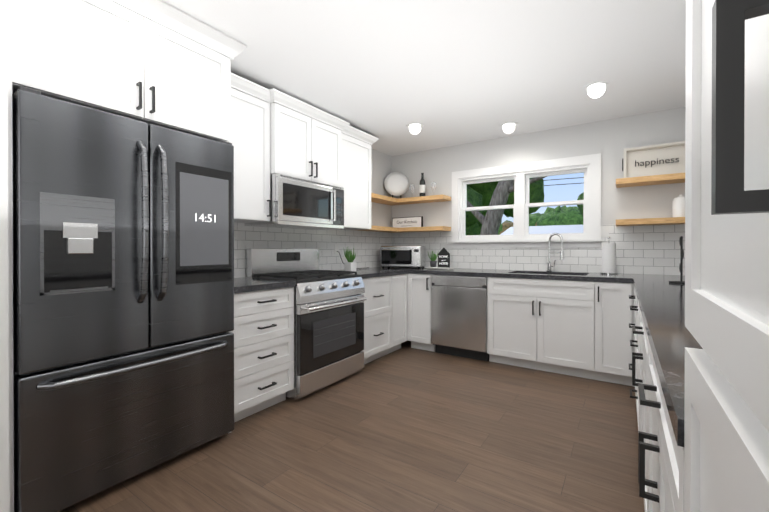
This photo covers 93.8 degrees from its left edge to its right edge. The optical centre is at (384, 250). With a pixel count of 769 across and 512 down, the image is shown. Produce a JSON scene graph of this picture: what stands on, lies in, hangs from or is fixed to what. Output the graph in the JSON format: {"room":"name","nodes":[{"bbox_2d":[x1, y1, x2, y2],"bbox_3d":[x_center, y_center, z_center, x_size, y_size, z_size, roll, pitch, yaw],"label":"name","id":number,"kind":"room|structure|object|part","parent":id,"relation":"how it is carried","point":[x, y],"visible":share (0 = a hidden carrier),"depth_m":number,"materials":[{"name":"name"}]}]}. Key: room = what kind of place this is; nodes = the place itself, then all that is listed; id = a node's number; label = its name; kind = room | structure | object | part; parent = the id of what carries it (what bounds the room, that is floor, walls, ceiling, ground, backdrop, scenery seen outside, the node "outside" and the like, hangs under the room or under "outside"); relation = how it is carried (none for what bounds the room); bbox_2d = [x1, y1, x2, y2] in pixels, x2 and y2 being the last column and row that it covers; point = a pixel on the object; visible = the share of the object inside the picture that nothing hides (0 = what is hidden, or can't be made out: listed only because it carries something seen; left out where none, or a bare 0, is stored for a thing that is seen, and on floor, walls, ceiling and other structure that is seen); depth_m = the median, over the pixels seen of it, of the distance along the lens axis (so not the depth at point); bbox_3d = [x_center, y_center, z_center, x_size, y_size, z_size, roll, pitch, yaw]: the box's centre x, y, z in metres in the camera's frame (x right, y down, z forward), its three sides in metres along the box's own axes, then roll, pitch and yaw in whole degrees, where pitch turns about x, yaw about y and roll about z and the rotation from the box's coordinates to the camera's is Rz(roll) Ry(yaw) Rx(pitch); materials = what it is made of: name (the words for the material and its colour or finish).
{"room":"kitchen","nodes":[
{"label":"kitchen","id":0,"kind":"room"},
{"bbox_2d":[0,0,9,511],"bbox_3d":[-1.782,-0.068,1.534,0.700,2.440,0.125,0,0,34],"label":"wall","id":1,"kind":"structure","parent":0,"point":[4,389],"depth_m":1.38,"materials":[{"name":"white paint"}]},
{"bbox_2d":[246,148,390,277],"bbox_3d":[-1.886,-0.070,2.117,0.120,2.440,7.220,0,0,34],"label":"wall","id":2,"kind":"structure","parent":0,"point":[380,173],"depth_m":4.74,"materials":[{"name":"white paint"}]},
{"bbox_2d":[7,0,234,143],"bbox_3d":[-1.493,-0.981,2.014,0.637,0.613,0.960,0,0,34],"label":"upper cabinet","id":3,"kind":"object","parent":2,"relation":"attached to","point":[108,56],"depth_m":1.78,"materials":[{"name":"white wood"}]},
{"bbox_2d":[232,76,270,222],"bbox_3d":[-1.193,-0.732,2.730,0.346,1.010,0.523,0,0,34],"label":"upper cabinet","id":4,"kind":"object","parent":2,"relation":"attached to","point":[252,146],"depth_m":2.72,"materials":[{"name":"white wood"}]},
{"bbox_2d":[271,88,342,186],"bbox_3d":[-0.803,-0.923,3.273,0.392,0.633,0.810,0,0,34],"label":"upper cabinet","id":5,"kind":"object","parent":2,"relation":"attached to","point":[302,146],"depth_m":3.10,"materials":[{"name":"white wood"}]},
{"bbox_2d":[245,173,343,229],"bbox_3d":[-0.770,-0.405,3.253,0.472,0.396,0.802,0,0,34],"label":"microwave","id":6,"kind":"object","parent":5,"relation":"attached to","point":[298,203],"visible":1,"depth_m":3.06,"materials":[{"name":"silver metal"}]},
{"bbox_2d":[234,222,393,277],"bbox_3d":[-0.691,-0.012,3.799,0.005,0.480,2.844,0,0,34],"label":"backsplash","id":7,"kind":"structure","parent":2,"relation":"attached to","point":[366,245],"depth_m":3.83,"materials":[{"name":"tile"}]},
{"bbox_2d":[334,244,338,253],"bbox_3d":[-0.535,-0.015,4.023,0.006,0.115,0.070,0,0,34],"label":"outlet","id":8,"kind":"object","parent":7,"relation":"attached to","point":[336,247],"visible":1,"depth_m":4.02,"materials":[{"name":"white plastic"}]},
{"bbox_2d":[340,124,374,229],"bbox_3d":[-0.443,-0.737,3.858,0.346,1.010,0.558,0,0,34],"label":"upper cabinet","id":9,"kind":"object","parent":2,"relation":"attached to","point":[356,153],"depth_m":3.78,"materials":[{"name":"white wood"}]},
{"bbox_2d":[358,225,399,232],"bbox_3d":[-0.065,-0.263,4.520,0.248,0.050,0.956,0,0,34],"label":"shelf","id":10,"kind":"object","parent":2,"relation":"attached to","point":[373,228],"depth_m":4.39,"materials":[{"name":"brown wood"}]},
{"bbox_2d":[371,193,404,205],"bbox_3d":[-0.065,-0.640,4.518,0.248,0.050,0.956,0,0,34],"label":"shelf","id":11,"kind":"object","parent":2,"relation":"attached to","point":[382,199],"depth_m":4.48,"materials":[{"name":"brown wood"}]},
{"bbox_2d":[59,340,644,511],"bbox_3d":[-0.427,1.204,1.152,3.625,0.100,7.220,0,0,34],"label":"floor","id":12,"kind":"structure","parent":0,"point":[405,427],"depth_m":2.05,"materials":[{"name":"brown wood"}]},
{"bbox_2d":[12,87,233,511],"bbox_3d":[-1.426,0.250,1.974,0.746,1.802,0.944,0,0,34],"label":"fridge","id":13,"kind":"object","parent":12,"relation":"on","point":[123,313],"depth_m":1.67,"materials":[{"name":"black metal"}]},
{"bbox_3d":[-1.017,-0.182,2.046,0.002,0.046,0.118,0,0,34],"label":"fridge clock","id":14,"kind":"part","parent":13,"relation":"part of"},
{"bbox_2d":[231,287,293,421],"bbox_3d":[-1.080,0.710,2.661,0.617,0.876,0.523,0,0,34],"label":"base cabinet","id":15,"kind":"object","parent":12,"relation":"on","point":[263,331],"depth_m":2.48,"materials":[{"name":"white wood"}]},
{"bbox_2d":[234,277,295,292],"bbox_3d":[-1.072,0.252,2.656,0.629,0.039,0.522,0,0,34],"label":"countertop","id":16,"kind":"structure","parent":15,"relation":"on","point":[244,284],"depth_m":2.54,"materials":[{"name":"stone"}]},
{"bbox_2d":[247,248,366,399],"bbox_3d":[-0.652,0.566,3.178,0.703,1.160,0.800,0,0,34],"label":"range","id":17,"kind":"object","parent":12,"relation":"on","point":[328,333],"visible":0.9,"depth_m":3.01,"materials":[{"name":"silver metal"}]},
{"bbox_2d":[362,275,394,363],"bbox_3d":[-0.314,0.706,3.813,0.617,0.876,0.616,0,0,34],"label":"base cabinet","id":18,"kind":"object","parent":12,"relation":"on","point":[379,306],"depth_m":3.67,"materials":[{"name":"white wood"}]},
{"bbox_2d":[335,267,409,278],"bbox_3d":[-0.233,0.247,3.916,0.629,0.039,0.882,0,0,34],"label":"countertop","id":19,"kind":"structure","parent":18,"relation":"on","point":[377,271],"depth_m":3.94,"materials":[{"name":"stone"}]},
{"bbox_2d":[343,247,355,270],"bbox_3d":[-0.358,0.093,3.760,0.118,0.268,0.108,0,0,34],"label":"potted plant","id":20,"kind":"object","parent":19,"relation":"on","point":[350,265],"visible":1,"depth_m":3.74,"materials":[{"name":"white ceramic"}]},
{"bbox_2d":[395,274,406,350],"bbox_3d":[-0.079,0.704,4.166,0.617,0.876,0.350,0,0,34],"label":"base cabinet","id":21,"kind":"object","parent":12,"relation":"on","point":[401,279],"depth_m":4.02,"materials":[{"name":"white wood"}]},
{"bbox_2d":[407,273,410,340],"bbox_3d":[0.202,0.703,4.543,0.667,0.876,0.627,0,0,34],"label":"base cabinet","id":22,"kind":"object","parent":12,"relation":"on","point":[408,274],"depth_m":4.12,"materials":[{"name":"white wood"}]},
{"bbox_2d":[410,267,629,282],"bbox_3d":[1.060,0.347,3.964,2.730,0.239,0.631,0,0,34],"label":"countertop","id":23,"kind":"structure","parent":22,"relation":"on","point":[574,276],"depth_m":3.59,"materials":[{"name":"stone"}]},
{"bbox_2d":[380,246,425,268],"bbox_3d":[0.234,0.087,4.565,0.520,0.275,0.347,0,0,18],"label":"microwave","id":24,"kind":"object","parent":23,"relation":"on","point":[402,256],"visible":1,"depth_m":4.43,"materials":[{"name":"silver metal"}]},
{"bbox_2d":[425,267,454,269],"bbox_3d":[0.658,0.215,4.281,0.320,0.020,0.160,0,0,34],"label":"tray","id":25,"kind":"object","parent":23,"relation":"on","point":[441,267],"visible":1,"depth_m":4.24,"materials":[{"name":"white"}]},
{"bbox_2d":[428,252,437,266],"bbox_3d":[0.576,0.102,4.327,0.110,0.205,0.117,0,0,34],"label":"potted plant","id":26,"kind":"object","parent":25,"relation":"on","point":[433,257],"visible":1,"depth_m":4.30,"materials":[{"name":"green plant"}]},
{"bbox_2d":[438,247,449,267],"bbox_3d":[0.701,0.087,4.252,0.145,0.235,0.020,0,0,34],"label":"home sign","id":27,"kind":"object","parent":25,"relation":"on","point":[444,252],"visible":1,"depth_m":4.24,"materials":[{"name":"black wood"}]},
{"bbox_2d":[546,233,563,271],"bbox_3d":[1.771,0.025,3.734,0.180,0.406,0.126,0,0,34],"label":"faucet","id":28,"kind":"object","parent":23,"relation":"on","point":[549,265],"visible":1,"depth_m":3.75,"materials":[{"name":"silver metal"}]},
{"bbox_2d":[600,237,617,274],"bbox_3d":[2.138,0.051,3.428,0.150,0.356,0.150,0,0,34],"label":"paper towel","id":29,"kind":"object","parent":23,"relation":"on","point":[608,258],"visible":1,"depth_m":3.38,"materials":[{"name":"white paper"}]},
{"bbox_2d":[411,273,434,351],"bbox_3d":[0.557,0.704,4.306,0.303,0.876,0.627,0,0,34],"label":"base cabinet","id":30,"kind":"object","parent":12,"relation":"on","point":[421,284],"depth_m":4.04,"materials":[{"name":"white wood"}]},
{"bbox_2d":[431,275,488,360],"bbox_3d":[0.932,0.707,4.032,0.609,0.870,0.614,0,0,34],"label":"dishwasher","id":31,"kind":"object","parent":12,"relation":"on","point":[459,316],"visible":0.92,"depth_m":3.77,"materials":[{"name":"grey metal"}]},
{"bbox_2d":[583,281,634,386],"bbox_3d":[2.082,0.708,3.292,0.356,0.876,0.627,0,0,34],"label":"base cabinet","id":32,"kind":"object","parent":12,"relation":"on","point":[607,314],"depth_m":3.06,"materials":[{"name":"white wood"}]},
{"bbox_2d":[633,288,637,408],"bbox_3d":[1.783,0.713,1.987,0.627,0.876,0.658,0,0,34],"label":"base cabinet","id":33,"kind":"object","parent":12,"relation":"on","point":[634,296],"depth_m":2.39,"materials":[{"name":"white wood"}]},
{"bbox_2d":[637,300,642,496],"bbox_3d":[1.390,0.715,1.396,0.627,0.876,0.878,0,0,34],"label":"base cabinet","id":34,"kind":"object","parent":12,"relation":"on","point":[639,316],"depth_m":1.88,"materials":[{"name":"white wood"}]},
{"bbox_2d":[641,320,683,511],"bbox_3d":[0.949,0.718,0.733,0.627,0.876,0.946,0,0,34],"label":"base cabinet","id":35,"kind":"object","parent":12,"relation":"on","point":[661,469],"depth_m":0.87,"materials":[{"name":"white wood"}]},
{"bbox_2d":[630,274,702,446],"bbox_3d":[1.663,0.256,1.815,0.631,0.039,3.540,0,0,34],"label":"countertop","id":36,"kind":"structure","parent":35,"relation":"on","point":[661,300],"depth_m":1.04,"materials":[{"name":"stone"}]},
{"bbox_2d":[669,236,684,283],"bbox_3d":[2.079,0.067,2.518,0.140,0.330,0.168,0,0,34],"label":"paper towel holder","id":37,"kind":"object","parent":36,"relation":"on","point":[681,281],"visible":1,"depth_m":2.51,"materials":[{"name":"black metal"}]},
{"bbox_2d":[684,0,768,511],"bbox_3d":[0.451,-0.034,0.010,0.658,2.385,0.800,0,0,34],"label":"door","id":38,"kind":"structure","parent":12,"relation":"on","point":[726,439],"depth_m":0.29,"materials":[{"name":"white wood"}]},
{"bbox_2d":[110,0,685,155],"bbox_3d":[-0.427,-1.326,1.141,3.625,0.080,7.220,0,0,34],"label":"ceiling","id":39,"kind":"structure","parent":0,"point":[447,73],"depth_m":2.44,"materials":[{"name":"white paint"}]},
{"bbox_2d":[406,122,423,128],"bbox_3d":[0.317,-1.292,3.745,0.187,0.007,0.187,0,0,-11],"label":"recessed light","id":40,"kind":"object","parent":39,"relation":"in","point":[415,125],"depth_m":3.73,"materials":[{"name":"white plastic"}]},
{"bbox_2d":[499,122,517,127],"bbox_3d":[1.288,-1.292,3.724,0.187,0.007,0.187,0,0,-11],"label":"recessed light","id":41,"kind":"object","parent":39,"relation":"in","point":[507,124],"depth_m":3.72,"materials":[{"name":"white plastic"}]},
{"bbox_2d":[583,80,609,91],"bbox_3d":[1.669,-1.289,2.834,0.187,0.007,0.187,0,0,-11],"label":"recessed light","id":42,"kind":"object","parent":39,"relation":"in","point":[596,86],"depth_m":2.83,"materials":[{"name":"white plastic"}]},
{"bbox_2d":[391,107,685,273],"bbox_3d":[1.539,-0.078,4.102,3.385,2.440,0.120,0,0,34],"label":"wall","id":43,"kind":"structure","parent":0,"point":[610,140],"depth_m":3.73,"materials":[{"name":"white paint"}]},
{"bbox_2d":[398,226,450,232],"bbox_3d":[0.509,-0.263,4.564,0.613,0.050,0.248,0,0,34],"label":"shelf","id":44,"kind":"object","parent":43,"relation":"attached to","point":[405,229],"depth_m":4.46,"materials":[{"name":"brown wood"}]},
{"bbox_2d":[392,216,422,227],"bbox_3d":[0.300,-0.362,4.753,0.450,0.145,0.037,0,0,34],"label":"kitchen sign","id":45,"kind":"object","parent":44,"relation":"on","point":[418,219],"visible":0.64,"depth_m":4.73,"materials":[{"name":"white wood"}]},
{"bbox_2d":[398,194,450,203],"bbox_3d":[0.509,-0.640,4.562,0.613,0.050,0.248,0,0,34],"label":"shelf","id":46,"kind":"object","parent":43,"relation":"attached to","point":[433,198],"depth_m":4.47,"materials":[{"name":"brown wood"}]},
{"bbox_2d":[384,172,408,197],"bbox_3d":[0.161,-0.856,4.785,0.266,0.378,0.212,0,0,34],"label":"plate","id":47,"kind":"object","parent":46,"relation":"on","point":[396,183],"visible":0.88,"depth_m":4.77,"materials":[{"name":"white ceramic"}]},
{"bbox_2d":[419,173,424,195],"bbox_3d":[0.484,-0.823,4.585,0.077,0.315,0.077,0,0,34],"label":"wine bottle","id":48,"kind":"object","parent":46,"relation":"on","point":[422,187],"visible":0.81,"depth_m":4.55,"materials":[{"name":"black glass"}]},
{"bbox_2d":[450,153,601,247],"bbox_3d":[1.527,-0.498,4.078,1.610,0.940,0.169,0,0,34],"label":"window","id":49,"kind":"structure","parent":43,"relation":"in","point":[521,205],"depth_m":4.02,"materials":[{"name":"white wood"}]},
{"bbox_2d":[394,224,684,275],"bbox_3d":[1.494,-0.013,4.056,3.360,0.480,0.005,0,0,34],"label":"backsplash","id":50,"kind":"structure","parent":43,"relation":"attached to","point":[650,249],"depth_m":3.69,"materials":[{"name":"tile"}]},
{"bbox_2d":[616,217,684,225],"bbox_3d":[2.526,-0.257,3.221,0.763,0.050,0.248,0,0,34],"label":"shelf","id":51,"kind":"object","parent":43,"relation":"attached to","point":[653,221],"visible":0.64,"depth_m":3.20,"materials":[{"name":"brown wood"}]},
{"bbox_2d":[672,194,684,216],"bbox_3d":[2.611,-0.387,3.171,0.116,0.207,0.116,0,0,34],"label":"canister","id":52,"kind":"object","parent":51,"relation":"on","point":[678,206],"visible":0.67,"depth_m":3.14,"materials":[{"name":"white ceramic"}]},
{"bbox_2d":[616,173,684,187],"bbox_3d":[2.526,-0.634,3.220,0.763,0.050,0.248,0,0,34],"label":"shelf","id":53,"kind":"object","parent":43,"relation":"attached to","point":[652,180],"visible":0.64,"depth_m":3.23,"materials":[{"name":"brown wood"}]},
{"bbox_2d":[622,141,684,177],"bbox_3d":[2.534,-0.812,3.271,0.624,0.305,0.093,0,0,34],"label":"sign","id":54,"kind":"object","parent":53,"relation":"on","point":[661,152],"visible":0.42,"depth_m":3.32,"materials":[{"name":"white wood"}]},
{"bbox_2d":[635,158,678,167],"bbox_3d":[2.493,-0.805,3.297,0.322,0.078,0.002,0,-6,34],"label":"lettering","id":55,"kind":"object","parent":54,"relation":"attached to","point":[655,162],"visible":1,"depth_m":3.30,"materials":[{"name":"black"}]},
{"label":"outside","id":56,"kind":"structure","parent":0,"visible":0},
{"bbox_3d":[24.370,1.659,36.970,85.000,0.100,79.870,0,0,34],"label":"ground","id":57,"kind":"structure","parent":56,"visible":0},
{"bbox_2d":[466,176,546,234],"bbox_3d":[2.890,-2.524,9.957,9.525,8.500,6.170,0,0,34],"label":"tree","id":58,"kind":"object","parent":57,"relation":"on","point":[484,222],"visible":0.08,"depth_m":8.84,"materials":[{"name":"green plant"}]},
{"bbox_2d":[498,205,582,234],"bbox_3d":[12.130,-2.475,33.914,34.139,8.925,6.357,0,0,34],"label":"trees","id":59,"kind":"object","parent":57,"relation":"on","point":[559,215],"visible":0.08,"depth_m":30.15,"materials":[{"name":"green plant"}]},
{"bbox_2d":[500,225,582,234],"bbox_3d":[12.282,0.014,23.307,8.000,3.300,6.800,0,0,34],"label":"house","id":60,"kind":"structure","parent":57,"relation":"on","point":[555,229],"depth_m":22.77,"materials":[{"name":"white"}]},
{"bbox_2d":[577,192,583,215],"bbox_3d":[9.091,-0.861,13.347,3.589,5.131,5.822,0,0,34],"label":"tree","id":61,"kind":"object","parent":57,"relation":"on","point":[580,197],"visible":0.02,"depth_m":14.19,"materials":[{"name":"green plant"}]},
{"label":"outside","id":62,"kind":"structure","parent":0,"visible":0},
{"bbox_2d":[544,177,583,185],"bbox_3d":[7.985,-4.153,21.345,23.001,1.485,0.040,0,0,34],"label":"power lines","id":63,"kind":"structure","parent":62,"point":[563,184],"depth_m":20.02,"materials":[{"name":"black"}]}
]}

